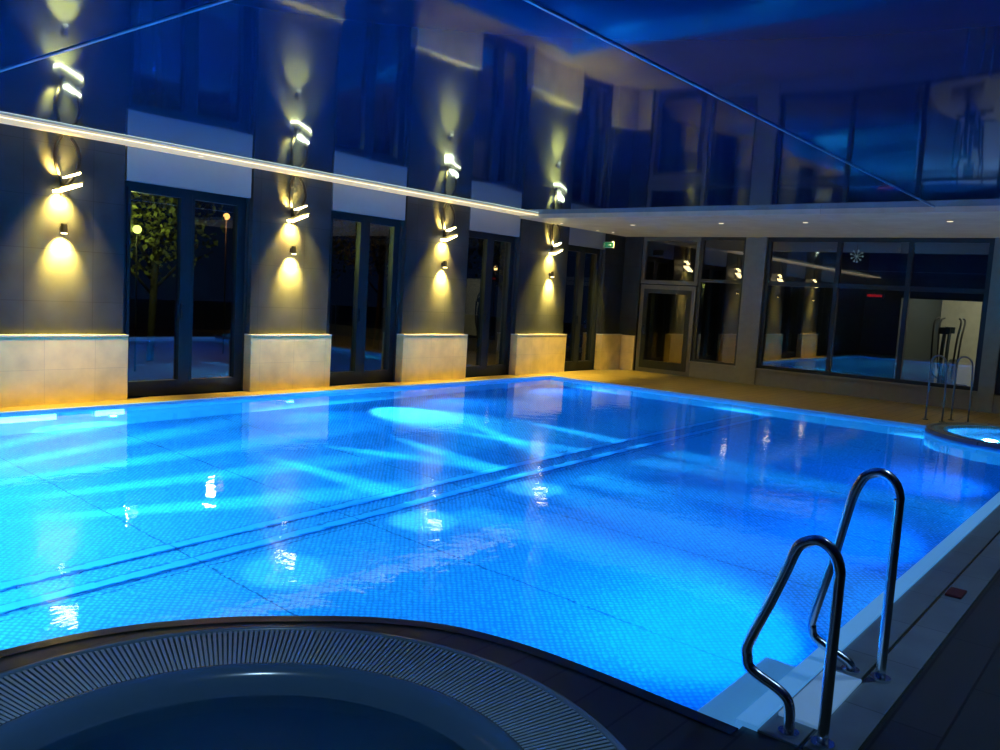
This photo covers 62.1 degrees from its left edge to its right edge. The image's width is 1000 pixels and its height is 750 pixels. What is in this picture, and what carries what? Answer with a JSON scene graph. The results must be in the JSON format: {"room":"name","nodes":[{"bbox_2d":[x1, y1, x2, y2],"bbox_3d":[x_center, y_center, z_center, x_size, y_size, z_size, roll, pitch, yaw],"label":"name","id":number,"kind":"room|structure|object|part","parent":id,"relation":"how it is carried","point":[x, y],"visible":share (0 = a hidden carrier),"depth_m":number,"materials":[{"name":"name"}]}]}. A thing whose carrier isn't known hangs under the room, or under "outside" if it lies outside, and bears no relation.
{"room":"spa","nodes":[
{"label":"spa","id":0,"kind":"room"},
{"bbox_2d":[0,123,128,406],"bbox_3d":[-5.326,-1.274,10.004,0.185,3.250,1.670,8,7,39],"label":"pillar","id":1,"kind":"structure","parent":0,"point":[63,340],"depth_m":10.01,"materials":[{"name":"paint"}]},
{"bbox_2d":[59,223,67,233],"bbox_3d":[-5.231,-1.752,9.947,0.120,0.118,0.079,8,7,39],"label":"lamp","id":2,"kind":"object","parent":1,"relation":"attached to","point":[63,228],"visible":1,"depth_m":9.91,"materials":[{"name":"black metal"}]},
{"bbox_2d":[51,134,83,196],"bbox_3d":[-5.133,-2.489,9.869,0.210,0.712,0.326,8,7,39],"label":"wall lamp","id":3,"kind":"object","parent":1,"relation":"attached to","point":[66,186],"visible":1,"depth_m":9.88,"materials":[{"name":"silver metal"}]},
{"bbox_3d":[-5.213,-2.253,9.946,0.040,0.220,0.100,8,7,39],"label":"plate","id":4,"kind":"part","parent":3,"relation":"part of","materials":[{"name":"black plastic"}]},
{"bbox_3d":[-5.112,-2.386,9.928,0.110,0.100,0.190,8,7,39],"label":"reflector plate","id":5,"kind":"part","parent":3,"relation":"part of","materials":[{"name":"white metal"}]},
{"bbox_2d":[243,168,331,391],"bbox_3d":[-3.170,-1.405,12.623,0.185,3.250,1.480,8,7,39],"label":"pillar","id":6,"kind":"structure","parent":0,"point":[287,343],"depth_m":12.54,"materials":[{"name":"paint"}]},
{"bbox_2d":[290,246,296,253],"bbox_3d":[-3.116,-1.881,12.516,0.120,0.118,0.079,8,7,39],"label":"lamp","id":7,"kind":"object","parent":6,"relation":"attached to","point":[293,250],"visible":1,"depth_m":12.47,"materials":[{"name":"black metal"}]},
{"bbox_2d":[286,176,309,224],"bbox_3d":[-3.019,-2.617,12.438,0.210,0.712,0.326,8,7,39],"label":"wall lamp","id":8,"kind":"object","parent":6,"relation":"attached to","point":[295,216],"visible":1,"depth_m":12.45,"materials":[{"name":"silver metal"}]},
{"bbox_3d":[-3.099,-2.382,12.515,0.040,0.220,0.100,8,7,39],"label":"plate","id":9,"kind":"part","parent":8,"relation":"part of","materials":[{"name":"black plastic"}]},
{"bbox_2d":[241,198,602,389],"bbox_3d":[-3.524,-1.568,12.531,0.300,3.550,19.780,8,7,39],"label":"wall","id":10,"kind":"structure","parent":0,"point":[247,199],"depth_m":14.68,"materials":[{"name":"paint"}]},
{"bbox_2d":[123,180,245,396],"bbox_3d":[-4.351,-1.145,11.470,0.150,2.820,1.820,8,7,39],"label":"door frame","id":11,"kind":"structure","parent":10,"relation":"in","point":[182,383],"depth_m":11.47,"materials":[{"name":"metal"}]},
{"bbox_2d":[125,146,251,197],"bbox_3d":[-4.172,-2.737,11.243,0.070,0.450,1.820,8,7,39],"label":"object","id":12,"kind":"structure","parent":10,"relation":"attached to","point":[147,166],"depth_m":11.14,"materials":[{"name":"white paint"}]},
{"bbox_2d":[0,114,537,215],"bbox_3d":[-4.425,-2.921,10.528,0.560,0.075,15.650,8,7,39],"label":"trim","id":13,"kind":"structure","parent":10,"relation":"attached to","point":[2,120],"depth_m":11.29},
{"bbox_2d":[327,210,399,384],"bbox_3d":[-2.332,-1.267,13.923,0.150,2.820,1.580,8,7,39],"label":"door frame","id":14,"kind":"structure","parent":10,"relation":"in","point":[357,374],"depth_m":13.95,"materials":[{"name":"metal"}]},
{"bbox_2d":[331,183,405,219],"bbox_3d":[-2.153,-2.860,13.696,0.070,0.450,1.580,8,7,39],"label":"trim","id":15,"kind":"structure","parent":10,"relation":"attached to","point":[345,198],"depth_m":13.62,"materials":[{"name":"white paint"}]},
{"bbox_2d":[463,230,514,376],"bbox_3d":[-0.281,-1.392,16.415,0.150,2.820,1.520,8,7,39],"label":"window","id":16,"kind":"structure","parent":10,"relation":"in","point":[481,369],"depth_m":16.46,"materials":[{"name":"metal"}]},
{"bbox_2d":[469,207,520,236],"bbox_3d":[-0.102,-2.984,16.188,0.070,0.450,1.520,8,7,39],"label":"trim","id":17,"kind":"structure","parent":10,"relation":"attached to","point":[481,220],"depth_m":16.12,"materials":[{"name":"white paint"}]},
{"bbox_2d":[564,245,599,370],"bbox_3d":[1.773,-1.516,18.911,0.150,2.820,1.450,8,7,39],"label":"window","id":18,"kind":"structure","parent":10,"relation":"in","point":[573,363],"depth_m":18.96,"materials":[{"name":"metal"}]},
{"bbox_2d":[569,227,605,248],"bbox_3d":[1.953,-3.109,18.684,0.070,0.450,1.450,8,7,39],"label":"trim","id":19,"kind":"structure","parent":10,"relation":"attached to","point":[577,237],"depth_m":18.62,"materials":[{"name":"white paint"}]},
{"bbox_2d":[603,242,614,247],"bbox_3d":[2.474,-2.966,18.925,0.300,0.140,0.048,8,7,39],"label":"exit sign","id":20,"kind":"object","parent":10,"relation":"attached to","point":[605,244],"visible":1,"depth_m":18.90,"materials":[{"name":"green plastic"}]},
{"bbox_2d":[395,196,469,381],"bbox_3d":[-1.163,-1.527,15.061,0.185,3.250,1.680,8,7,39],"label":"pillar","id":21,"kind":"structure","parent":0,"point":[431,344],"depth_m":14.95,"materials":[{"name":"paint"}]},
{"bbox_2d":[441,261,447,267],"bbox_3d":[-1.008,-2.008,15.078,0.120,0.118,0.079,8,7,39],"label":"lamp","id":22,"kind":"object","parent":21,"relation":"attached to","point":[444,264],"visible":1,"depth_m":15.04,"materials":[{"name":"black metal"}]},
{"bbox_2d":[440,203,457,242],"bbox_3d":[-0.910,-2.745,14.999,0.210,0.712,0.326,8,7,39],"label":"wall lamp","id":23,"kind":"object","parent":21,"relation":"attached to","point":[446,237],"visible":1,"depth_m":15.01,"materials":[{"name":"silver plastic"}]},
{"bbox_2d":[0,0,999,213],"bbox_3d":[0.374,-2.265,6.610,11.900,0.050,15.650,8,7,39],"label":"ceiling","id":24,"kind":"structure","parent":0,"point":[511,104],"depth_m":6.63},
{"bbox_2d":[0,0,231,71],"bbox_3d":[-3.142,-2.390,6.083,7.080,0.010,0.020,8,7,39],"label":"trim","id":25,"kind":"structure","parent":24,"relation":"attached to","point":[219,1],"depth_m":5.57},
{"bbox_2d":[524,0,934,206],"bbox_3d":[1.266,-2.110,5.884,0.020,0.010,15.650,8,7,39],"label":"trim","id":26,"kind":"structure","parent":24,"relation":"attached to","point":[531,2],"depth_m":5.94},
{"bbox_2d":[0,369,999,749],"bbox_3d":[1.301,0.883,8.681,12.400,0.001,19.780,8,7,39],"label":"floor","id":27,"kind":"structure","parent":0,"point":[953,703],"depth_m":3.79,"materials":[{"name":"beige tile"}]},
{"bbox_2d":[0,626,626,749],"bbox_3d":[-0.868,1.695,2.614,2.796,0.718,2.796,8,7,39],"label":"whirlpool","id":28,"kind":"object","parent":27,"relation":"in","point":[244,690],"visible":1,"depth_m":3.38,"materials":[{"name":"plastic"}]},
{"bbox_2d":[34,693,467,749],"bbox_3d":[-0.871,1.749,2.619,1.875,0.610,1.875,8,7,39],"label":"basin","id":29,"kind":"object","parent":28,"relation":"in","point":[198,721],"depth_m":3.26,"materials":[{"name":"liquid"}]},
{"bbox_2d":[0,375,999,749],"bbox_3d":[0.140,1.348,9.032,9.290,1.170,14.010,8,7,39],"label":"swimming pool","id":30,"kind":"object","parent":27,"relation":"in","point":[636,536],"visible":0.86,"depth_m":6.05,"materials":[{"name":"liquid"}]},
{"bbox_2d":[0,616,738,734],"bbox_3d":[-1.140,1.310,3.465,4.015,0.126,1.239,2,6,-11],"label":"pool edge","id":31,"kind":"structure","parent":30,"relation":"attached to","point":[630,688],"depth_m":3.84,"materials":[{"name":"tile"}]},
{"bbox_2d":[741,535,845,749],"bbox_3d":[1.133,0.998,3.213,0.391,0.803,0.090,8,7,39],"label":"pool handrail","id":32,"kind":"object","parent":30,"relation":"attached to","point":[822,741],"visible":1,"depth_m":3.15,"materials":[{"name":"metal"}]},
{"bbox_2d":[778,670,861,729],"bbox_3d":[1.373,1.371,3.539,0.160,0.016,0.580,8,7,39],"label":"step","id":33,"kind":"structure","parent":30,"relation":"on","point":[807,702],"depth_m":3.51,"materials":[{"name":"white tile"}]},
{"bbox_2d":[807,468,904,683],"bbox_3d":[1.633,0.889,3.808,0.391,0.964,0.090,8,7,39],"label":"pool handrail","id":34,"kind":"object","parent":30,"relation":"attached to","point":[880,676],"visible":0.96,"depth_m":3.74,"materials":[{"name":"metal"}]},
{"bbox_2d":[945,587,966,598],"bbox_3d":[2.738,1.309,4.986,0.090,0.016,0.170,8,7,39],"label":"marker","id":35,"kind":"object","parent":30,"relation":"on","point":[953,592],"visible":1,"depth_m":4.96,"materials":[{"name":"red plastic"}]},
{"bbox_2d":[922,355,946,421],"bbox_3d":[7.082,0.212,13.455,0.090,1.076,0.357,-1,7,-38],"label":"handrail","id":36,"kind":"object","parent":27,"relation":"on","point":[943,357],"visible":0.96,"depth_m":13.44,"materials":[{"name":"metal"}]},
{"bbox_2d":[948,356,972,422],"bbox_3d":[7.568,0.229,13.575,0.090,1.076,0.357,-1,7,-38],"label":"handrail","id":37,"kind":"object","parent":27,"relation":"on","point":[951,419],"visible":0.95,"depth_m":13.56,"materials":[{"name":"metal"}]},
{"bbox_2d":[925,422,999,448],"bbox_3d":[7.575,1.468,11.855,2.790,1.150,2.790,8,7,39],"label":"whirlpool","id":38,"kind":"object","parent":27,"relation":"in","point":[979,434],"visible":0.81,"depth_m":12.25,"materials":[{"name":"liquid"}]},
{"bbox_2d":[943,425,999,444],"bbox_3d":[7.592,1.175,11.826,2.320,0.540,2.320,8,7,39],"label":"basin","id":39,"kind":"object","parent":38,"relation":"in","point":[982,433],"depth_m":12.27,"materials":[{"name":"blue liquid"}]},
{"bbox_2d":[509,219,569,374],"bbox_3d":[0.891,-1.651,17.557,0.185,3.250,1.750,8,7,39],"label":"pillar","id":40,"kind":"structure","parent":0,"point":[538,340],"depth_m":17.44,"materials":[{"name":"paint"}]},
{"bbox_2d":[549,224,563,255],"bbox_3d":[1.198,-2.873,17.561,0.210,0.712,0.326,8,7,39],"label":"wall lamp","id":41,"kind":"object","parent":40,"relation":"attached to","point":[554,251],"visible":0.98,"depth_m":17.56,"materials":[{"name":"silver plastic"}]},
{"bbox_2d":[594,233,625,369],"bbox_3d":[2.647,-1.758,19.690,0.185,3.250,0.880,8,7,39],"label":"pillar","id":42,"kind":"structure","parent":0,"point":[608,338],"depth_m":19.62,"materials":[{"name":"paint"}]},
{"bbox_2d":[619,237,999,413],"bbox_3d":[7.617,-1.157,16.310,12.700,3.300,0.230,8,7,39],"label":"wall","id":43,"kind":"structure","parent":0,"point":[985,400],"depth_m":17.74,"materials":[{"name":"grey paint"}]},
{"bbox_2d":[619,335,635,369],"bbox_3d":[3.058,-0.541,19.944,0.360,0.830,0.060,8,7,39],"label":"baseboard","id":44,"kind":"structure","parent":43,"relation":"attached to","point":[627,350],"depth_m":19.91,"materials":[{"name":"stone"}]},
{"bbox_2d":[635,284,697,376],"bbox_3d":[3.836,-1.057,19.362,1.420,2.060,0.170,8,7,39],"label":"door","id":45,"kind":"structure","parent":43,"relation":"in","point":[679,369],"depth_m":19.31,"materials":[{"name":"grey metal"}]},
{"bbox_2d":[641,237,701,285],"bbox_3d":[3.958,-2.643,19.241,1.460,1.090,0.080,8,7,39],"label":"window","id":46,"kind":"structure","parent":43,"relation":"in","point":[646,239],"depth_m":19.20,"materials":[{"name":"grey metal"}]},
{"bbox_2d":[692,237,745,365],"bbox_3d":[4.901,-1.645,18.514,1.080,2.820,0.080,8,7,39],"label":"window","id":47,"kind":"structure","parent":43,"relation":"in","point":[701,280],"depth_m":18.67,"materials":[{"name":"metal"}]},
{"bbox_2d":[519,205,999,237],"bbox_3d":[6.437,-2.636,14.421,12.460,0.130,4.130,8,7,39],"label":"ceiling","id":48,"kind":"structure","parent":43,"relation":"attached to","point":[969,221],"depth_m":14.71,"materials":[{"name":"white paint"}]},
{"bbox_2d":[689,361,977,393],"bbox_3d":[6.554,0.011,17.100,5.800,0.040,0.050,8,7,39],"label":"trim","id":49,"kind":"structure","parent":43,"relation":"attached to","point":[761,369],"depth_m":16.73,"materials":[{"name":"grey paint"}]},
{"bbox_2d":[757,237,994,390],"bbox_3d":[7.301,-1.310,16.549,4.240,2.820,0.090,8,7,39],"label":"window","id":50,"kind":"structure","parent":43,"relation":"in","point":[836,285],"depth_m":16.38,"materials":[{"name":"metal"}]},
{"bbox_2d":[994,350,999,394],"bbox_3d":[10.821,-0.820,13.676,4.380,2.820,0.090,8,7,39],"label":"window","id":51,"kind":"structure","parent":43,"relation":"in","point":[997,385],"depth_m":15.12,"materials":[{"name":"metal"}]},
{"bbox_2d":[645,241,998,394],"bbox_3d":[9.672,-1.266,18.650,12.900,3.300,6.000,8,7,39],"label":"window glass","id":52,"kind":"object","parent":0,"point":[867,330],"depth_m":22.25,"materials":[{"name":"glass"}]},
{"bbox_2d":[678,237,900,252],"bbox_3d":[3.308,-2.555,10.552,13.000,0.100,26.080,8,7,39],"label":"trim","id":53,"kind":"structure","parent":52,"relation":"attached to","point":[724,245],"depth_m":21.28,"materials":[{"name":"paint"}]},
{"bbox_2d":[850,237,863,262],"bbox_3d":[7.619,-2.672,17.686,0.273,0.558,0.125,8,7,39],"label":"pendant lamp","id":54,"kind":"object","parent":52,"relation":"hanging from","point":[855,255],"visible":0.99,"depth_m":17.69,"materials":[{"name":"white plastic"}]},
{"bbox_3d":[7.611,-2.533,17.700,0.273,0.276,0.125,8,7,39],"label":"lamp shade","id":55,"kind":"part","parent":54,"relation":"part of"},
{"bbox_2d":[866,293,883,298],"bbox_3d":[8.166,-1.727,18.078,0.360,0.110,0.060,8,7,39],"label":"wall sign","id":56,"kind":"object","parent":52,"relation":"attached to","point":[868,295],"visible":1,"depth_m":18.05,"materials":[{"name":"red plastic"}]},
{"bbox_3d":[9.370,0.400,18.723,12.700,0.060,6.000,8,7,39],"label":"floor","id":57,"kind":"structure","parent":0,"visible":0},
{"bbox_2d":[930,317,962,383],"bbox_3d":[9.934,-0.429,18.477,0.600,1.701,1.400,8,7,39],"label":"exercise machine","id":58,"kind":"object","parent":57,"relation":"on","point":[944,331],"visible":0.71,"depth_m":18.12,"materials":[{"name":"black plastic"}]},
{"bbox_2d":[936,317,966,385],"bbox_3d":[10.884,-0.525,20.023,0.600,1.701,1.400,8,7,39],"label":"exercise machine","id":59,"kind":"object","parent":57,"relation":"on","point":[952,331],"visible":0.56,"depth_m":19.62,"materials":[{"name":"black metal"}]},
{"label":"outside","id":60,"kind":"structure","parent":0,"visible":0},
{"bbox_2d":[127,299,594,397],"bbox_3d":[-14.248,-2.178,31.061,39.650,0.080,60.000,8,7,39],"label":"reflection","id":61,"kind":"structure","parent":60,"point":[208,360],"depth_m":23.42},
{"bbox_2d":[133,225,141,370],"bbox_3d":[-6.089,-1.274,13.892,0.140,2.440,0.140,8,7,39],"label":"garden lamp","id":62,"kind":"object","parent":61,"relation":"on","point":[137,229],"visible":1,"depth_m":13.86,"materials":[{"name":"black metal"}]},
{"bbox_3d":[-6.093,-1.215,13.898,0.028,2.320,0.028,0,6,-28],"label":"post","id":63,"kind":"part","parent":62,"relation":"part of","materials":[{"name":"black plastic"}]},
{"bbox_3d":[-6.022,-2.417,13.779,0.140,0.140,0.140,8,7,39],"label":"globe","id":64,"kind":"part","parent":62,"relation":"part of"},
{"bbox_2d":[130,192,224,360],"bbox_3d":[-6.576,-2.180,15.653,2.589,3.851,2.516,8,7,39],"label":"tree","id":65,"kind":"object","parent":61,"relation":"on","point":[154,243],"visible":0.45,"depth_m":15.62,"materials":[{"name":"green plant"}]},
{"bbox_2d":[222,213,229,353],"bbox_3d":[-5.979,-1.978,18.043,0.140,3.040,0.140,8,7,39],"label":"garden lamp","id":66,"kind":"object","parent":61,"relation":"on","point":[226,215],"visible":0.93,"depth_m":18.02,"materials":[{"name":"black metal"}]},
{"bbox_3d":[-5.982,-1.919,18.049,0.028,2.920,0.028,0,6,-28],"label":"post","id":67,"kind":"part","parent":66,"relation":"part of","materials":[{"name":"black plastic"}]},
{"bbox_3d":[-5.894,-3.419,17.901,0.140,0.140,0.140,8,7,39],"label":"globe","id":68,"kind":"part","parent":66,"relation":"part of"},
{"bbox_2d":[331,224,349,280],"bbox_3d":[-4.662,-2.233,18.640,2.600,3.598,2.602,8,7,39],"label":"tree","id":69,"kind":"object","parent":61,"relation":"on","point":[345,258],"visible":0.06,"depth_m":18.71,"materials":[{"name":"green plant"}]},
{"bbox_2d":[333,220,389,348],"bbox_3d":[-3.172,-2.777,21.904,2.534,4.212,2.564,8,7,39],"label":"tree","id":70,"kind":"object","parent":61,"relation":"on","point":[383,258],"visible":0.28,"depth_m":21.87,"materials":[{"name":"green plant"}]},
{"bbox_2d":[467,238,504,349],"bbox_3d":[0.117,-2.805,24.394,2.538,4.166,2.569,8,7,39],"label":"tree","id":71,"kind":"object","parent":61,"relation":"on","point":[498,245],"visible":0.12,"depth_m":24.22,"materials":[{"name":"green plant"}]},
{"bbox_2d":[491,266,497,343],"bbox_3d":[-0.213,-2.297,27.280,0.140,2.540,0.140,8,7,39],"label":"garden lamp","id":72,"kind":"object","parent":61,"relation":"on","point":[495,266],"visible":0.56,"depth_m":27.27,"materials":[{"name":"black metal"}]},
{"bbox_3d":[-0.217,-2.237,27.286,0.028,2.420,0.028,0,6,-28],"label":"post","id":73,"kind":"part","parent":72,"relation":"part of","materials":[{"name":"black plastic"}]}
]}

